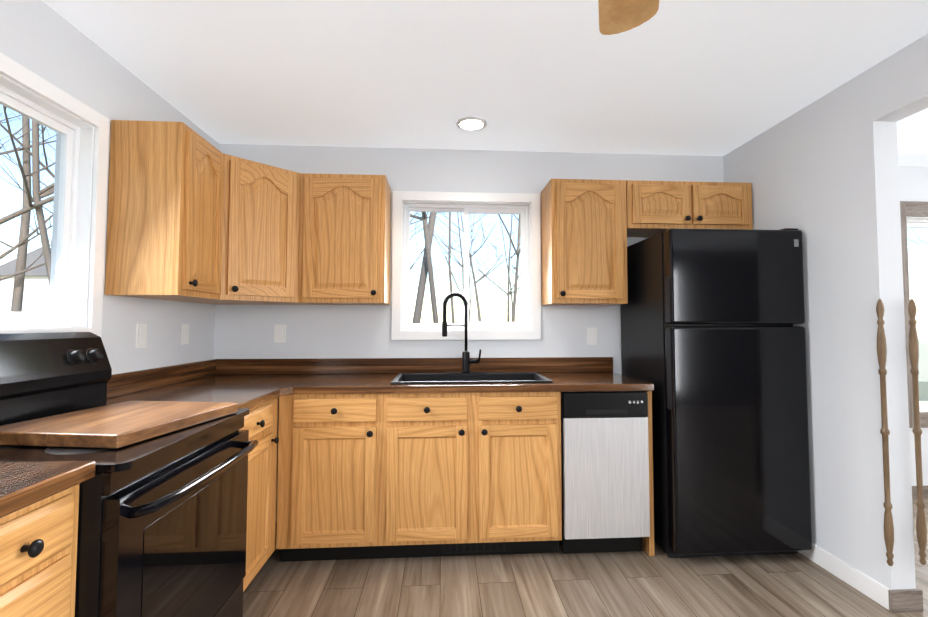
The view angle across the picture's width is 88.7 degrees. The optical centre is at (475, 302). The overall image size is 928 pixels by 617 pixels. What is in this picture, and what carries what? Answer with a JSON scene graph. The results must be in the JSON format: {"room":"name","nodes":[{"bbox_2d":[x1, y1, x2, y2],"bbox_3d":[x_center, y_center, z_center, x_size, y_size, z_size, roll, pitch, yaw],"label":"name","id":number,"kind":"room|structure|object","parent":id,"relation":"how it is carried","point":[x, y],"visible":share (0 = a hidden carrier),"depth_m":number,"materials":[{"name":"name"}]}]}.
{"room":"kitchen","nodes":[
{"label":"kitchen","id":0,"kind":"room"},
{"bbox_2d":[0,0,219,373],"bbox_3d":[-1.556,0.047,0.286,0.150,2.420,5.700,0,-3,-4],"label":"wall","id":1,"kind":"structure","parent":0,"point":[32,34],"depth_m":2.09,"materials":[{"name":"white paint"}]},
{"bbox_2d":[0,52,108,337],"bbox_3d":[-1.617,-0.336,1.538,0.138,0.960,0.970,0,-3,-4],"label":"kitchen window","id":2,"kind":"structure","parent":1,"relation":"in","point":[74,306],"depth_m":1.93,"materials":[{"name":"white"}]},
{"bbox_2d":[136,324,146,347],"bbox_3d":[-1.614,0.160,2.294,0.008,0.116,0.072,0,-3,-4],"label":"electrical outlet","id":3,"kind":"object","parent":1,"relation":"attached to","point":[141,334],"visible":1,"depth_m":2.29,"materials":[{"name":"white plastic"}]},
{"bbox_2d":[105,120,223,299],"bbox_3d":[-1.435,-0.408,2.266,0.354,0.768,0.388,0,-3,-4],"label":"upper cabinet","id":4,"kind":"object","parent":1,"relation":"attached to","point":[165,212],"visible":1,"depth_m":2.08,"materials":[{"name":"brown wood"}]},
{"bbox_2d":[181,324,188,344],"bbox_3d":[-1.641,0.177,2.682,0.008,0.116,0.072,0,-3,-4],"label":"electrical outlet","id":5,"kind":"object","parent":1,"relation":"attached to","point":[184,333],"visible":1,"depth_m":2.68,"materials":[{"name":"white plastic"}]},
{"bbox_2d":[216,144,723,520],"bbox_3d":[2.328,0.192,3.430,8.330,2.420,0.250,0,-3,-4],"label":"wall","id":6,"kind":"structure","parent":0,"point":[242,331],"depth_m":3.16,"materials":[{"name":"white paint"}]},
{"bbox_2d":[159,154,310,304],"bbox_3d":[-1.343,-0.385,2.772,0.606,0.768,0.608,0,-3,-4],"label":"upper cabinet","id":7,"kind":"object","parent":6,"relation":"attached to","point":[260,235],"visible":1,"depth_m":2.61,"materials":[{"name":"brown wood"}]},
{"bbox_2d":[274,325,285,342],"bbox_3d":[-1.260,0.200,3.054,0.072,0.116,0.008,0,-3,-4],"label":"electrical outlet","id":8,"kind":"object","parent":6,"relation":"attached to","point":[279,333],"visible":1,"depth_m":3.05,"materials":[{"name":"white plastic"}]},
{"bbox_2d":[298,173,390,304],"bbox_3d":[-0.799,-0.377,2.936,0.500,0.768,0.354,0,-3,-4],"label":"upper cabinet","id":9,"kind":"object","parent":6,"relation":"attached to","point":[344,236],"visible":1,"depth_m":2.80,"materials":[{"name":"brown wood"}]},
{"bbox_2d":[391,191,540,339],"bbox_3d":[-0.061,-0.243,3.212,0.986,0.982,0.138,0,-3,-4],"label":"kitchen window","id":10,"kind":"structure","parent":6,"relation":"in","point":[526,207],"depth_m":3.18,"materials":[{"name":"white"}]},
{"bbox_2d":[541,179,627,305],"bbox_3d":[0.691,-0.373,3.038,0.473,0.768,0.354,0,-3,-4],"label":"upper cabinet","id":11,"kind":"object","parent":6,"relation":"attached to","point":[583,241],"visible":1,"depth_m":2.90,"materials":[{"name":"brown wood"}]},
{"bbox_2d":[587,328,597,344],"bbox_3d":[0.785,0.226,3.193,0.072,0.116,0.008,0,-3,-4],"label":"electrical outlet","id":12,"kind":"object","parent":6,"relation":"attached to","point":[592,336],"visible":1,"depth_m":3.19,"materials":[{"name":"white plastic"}]},
{"bbox_2d":[626,180,752,236],"bbox_3d":[1.335,-0.605,3.093,0.810,0.300,0.354,0,-3,-4],"label":"upper cabinet","id":13,"kind":"object","parent":6,"relation":"attached to","point":[653,208],"visible":0.96,"depth_m":2.95,"materials":[{"name":"brown wood"}]},
{"bbox_2d":[42,0,927,165],"bbox_3d":[2.524,-1.208,0.623,8.330,0.120,6.000,0,-3,-4],"label":"ceiling","id":14,"kind":"structure","parent":0,"point":[701,77],"depth_m":2.16,"materials":[{"name":"white paint"}]},
{"bbox_2d":[456,116,486,129],"bbox_3d":[-0.024,-1.043,2.769,0.180,0.012,0.180,0,-3,-4],"label":"recessed light","id":15,"kind":"object","parent":14,"relation":"in","point":[471,123],"visible":1,"depth_m":2.75,"materials":[{"name":"white plastic"}]},
{"bbox_2d":[598,0,658,34],"bbox_3d":[0.281,-0.837,0.704,1.250,0.613,1.285,0,-3,-4],"label":"ceiling fan","id":16,"kind":"object","parent":14,"relation":"hanging from","point":[617,16],"visible":1,"depth_m":1.28,"materials":[{"name":"brown wood"}]},
{"bbox_2d":[243,498,927,616],"bbox_3d":[2.524,1.329,0.507,8.330,0.120,6.000,0,-3,-4],"label":"floor","id":17,"kind":"structure","parent":0,"point":[643,583],"depth_m":2.25,"materials":[{"name":"wood"}]},
{"bbox_2d":[0,484,79,616],"bbox_3d":[-1.192,0.844,0.899,0.659,0.881,0.349,0,-3,-4],"label":"base cabinet","id":18,"kind":"object","parent":17,"relation":"on","point":[38,552],"visible":0.96,"depth_m":0.99,"materials":[{"name":"brown wood"}]},
{"bbox_2d":[0,461,95,517],"bbox_3d":[-1.199,0.331,0.904,0.639,0.136,0.383,0,-3,-4],"label":"countertop","id":19,"kind":"structure","parent":18,"relation":"on","point":[22,484],"depth_m":1.00,"materials":[{"name":"brown wood"}]},
{"bbox_2d":[0,332,257,616],"bbox_3d":[-1.163,0.705,1.467,0.740,1.215,0.756,0,-3,-4],"label":"range","id":20,"kind":"object","parent":17,"relation":"on","point":[162,525],"visible":0.71,"depth_m":1.41,"materials":[{"name":"black enameled metal"},{"name":"glass"}]},
{"bbox_2d":[0,401,237,448],"bbox_3d":[-1.137,0.381,1.538,0.440,0.036,0.530,0,-3,6],"label":"board","id":21,"kind":"object","parent":20,"relation":"on","point":[119,425],"visible":0.98,"depth_m":1.41,"materials":[{"name":"brown wood"}]},
{"bbox_2d":[239,397,278,591],"bbox_3d":[-1.276,0.900,2.124,0.659,0.881,0.572,0,-3,-4],"label":"base cabinet","id":22,"kind":"object","parent":17,"relation":"on","point":[261,423],"visible":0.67,"depth_m":2.19,"materials":[{"name":"brown wood"}]},
{"bbox_2d":[106,364,295,408],"bbox_3d":[-1.258,0.387,2.127,0.690,0.136,0.529,0,-3,-4],"label":"countertop","id":23,"kind":"structure","parent":22,"relation":"on","point":[247,383],"depth_m":2.39,"materials":[{"name":"brown wood"}]},
{"bbox_2d":[276,394,383,561],"bbox_3d":[-0.773,0.928,2.741,0.527,0.880,0.627,0,-3,-4],"label":"base cabinet","id":24,"kind":"object","parent":17,"relation":"on","point":[330,479],"depth_m":2.44,"materials":[{"name":"brown wood"}]},
{"bbox_2d":[384,393,475,557],"bbox_3d":[-0.273,0.930,2.776,0.475,0.880,0.627,0,-3,-4],"label":"base cabinet","id":25,"kind":"object","parent":17,"relation":"on","point":[388,475],"depth_m":2.47,"materials":[{"name":"brown wood"}]},
{"bbox_2d":[443,542,505,553],"bbox_3d":[-0.006,1.310,2.551,0.340,0.065,0.009,0,-3,-4],"label":"air vent grille","id":26,"kind":"object","parent":25,"relation":"attached to","point":[475,547],"visible":0.65,"depth_m":2.55,"materials":[{"name":"black metal"}]},
{"bbox_2d":[476,392,561,554],"bbox_3d":[0.201,0.932,2.808,0.476,0.880,0.627,0,-3,-4],"label":"base cabinet","id":27,"kind":"object","parent":17,"relation":"on","point":[519,482],"depth_m":2.51,"materials":[{"name":"brown wood"}]},
{"bbox_2d":[184,292,653,393],"bbox_3d":[-0.350,0.293,2.785,2.590,0.745,0.652,0,-3,-4],"label":"countertop","id":28,"kind":"structure","parent":27,"relation":"on","point":[465,374],"depth_m":2.98,"materials":[{"name":"brown wood"}]},
{"bbox_2d":[561,391,649,553],"bbox_3d":[0.680,0.933,2.823,0.463,0.879,0.607,0,-3,-4],"label":"stainless steel dishwasher","id":29,"kind":"object","parent":17,"relation":"on","point":[605,469],"visible":0.94,"depth_m":2.53,"materials":[{"name":"silver metal"}]},
{"bbox_2d":[642,391,654,555],"bbox_3d":[0.927,0.934,2.867,0.028,0.881,0.607,0,-3,-4],"label":"cabinet filler","id":30,"kind":"object","parent":17,"relation":"on","point":[648,545],"visible":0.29,"depth_m":2.57,"materials":[{"name":"brown wood"}]},
{"bbox_2d":[621,228,811,557],"bbox_3d":[1.365,0.491,2.837,0.742,1.760,0.714,0,-3,-4],"label":"fridge","id":31,"kind":"object","parent":17,"relation":"on","point":[713,346],"visible":0.96,"depth_m":2.49,"materials":[{"name":"black metal"}]},
{"bbox_2d":[724,34,927,589],"bbox_3d":[1.978,0.059,0.528,0.115,2.420,5.700,0,-3,-4],"label":"wall","id":32,"kind":"structure","parent":0,"point":[830,180],"depth_m":2.28,"materials":[{"name":"white paint"}]},
{"bbox_2d":[797,543,889,609],"bbox_3d":[1.765,1.320,2.638,0.012,0.091,1.146,0,-3,-4],"label":"baseboard","id":33,"kind":"structure","parent":32,"relation":"attached to","point":[868,586],"depth_m":2.26,"materials":[{"name":"white wood"}]},
{"bbox_2d":[876,298,893,565],"bbox_3d":[1.794,0.560,2.079,0.034,1.160,0.035,0,-3,-4],"label":"spindle","id":34,"kind":"object","parent":32,"relation":"attached to","point":[888,527],"visible":1,"depth_m":2.07,"materials":[{"name":"brown wood"}]},
{"bbox_2d":[888,588,922,611],"bbox_3d":[1.892,1.323,2.671,0.013,0.089,1.230,0,-3,-4],"label":"baseboard","id":35,"kind":"structure","parent":32,"relation":"attached to","point":[905,600],"depth_m":2.05,"materials":[{"name":"beige wood"}]},
{"bbox_2d":[908,298,926,564],"bbox_3d":[1.946,0.561,2.089,0.034,1.160,0.035,0,-3,-4],"label":"spindle","id":36,"kind":"object","parent":32,"relation":"attached to","point":[921,528],"visible":1,"depth_m":2.08,"materials":[{"name":"brown wood"}]},
{"bbox_2d":[912,486,927,498],"bbox_3d":[4.088,1.362,3.462,4.502,0.084,0.019,0,-3,-4],"label":"baseboard","id":37,"kind":"structure","parent":32,"relation":"attached to","point":[914,488],"depth_m":3.40,"materials":[{"name":"beige wood"}]},
{"bbox_2d":[900,201,927,427],"bbox_3d":[3.598,0.082,3.549,1.100,1.650,0.138,0,-3,-4],"label":"window","id":38,"kind":"structure","parent":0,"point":[916,212],"depth_m":3.47,"materials":[{"name":"wood"},{"name":"glass"}]},
{"label":"outside","id":39,"kind":"structure","parent":0,"visible":0},
{"bbox_2d":[918,339,927,401],"bbox_3d":[-1.841,-1.456,29.484,120.000,9.900,120.000,0,-3,-4],"label":"ground","id":40,"kind":"structure","parent":39,"point":[922,378],"depth_m":19.00,"materials":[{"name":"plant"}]},
{"bbox_2d":[0,247,50,312],"bbox_3d":[-21.124,-0.383,25.604,5.600,4.400,5.600,0,-3,-4],"label":"building","id":41,"kind":"structure","parent":40,"relation":"on","point":[30,279],"depth_m":23.01,"materials":[{"name":"white"}]},
{"bbox_2d":[0,106,927,322],"bbox_3d":[3.980,-4.633,22.091,49.052,15.002,39.973,0,-3,-4],"label":"trees","id":42,"kind":"object","parent":40,"relation":"on","point":[46,252],"depth_m":9.22,"materials":[{"name":"grey plant"}]}
]}

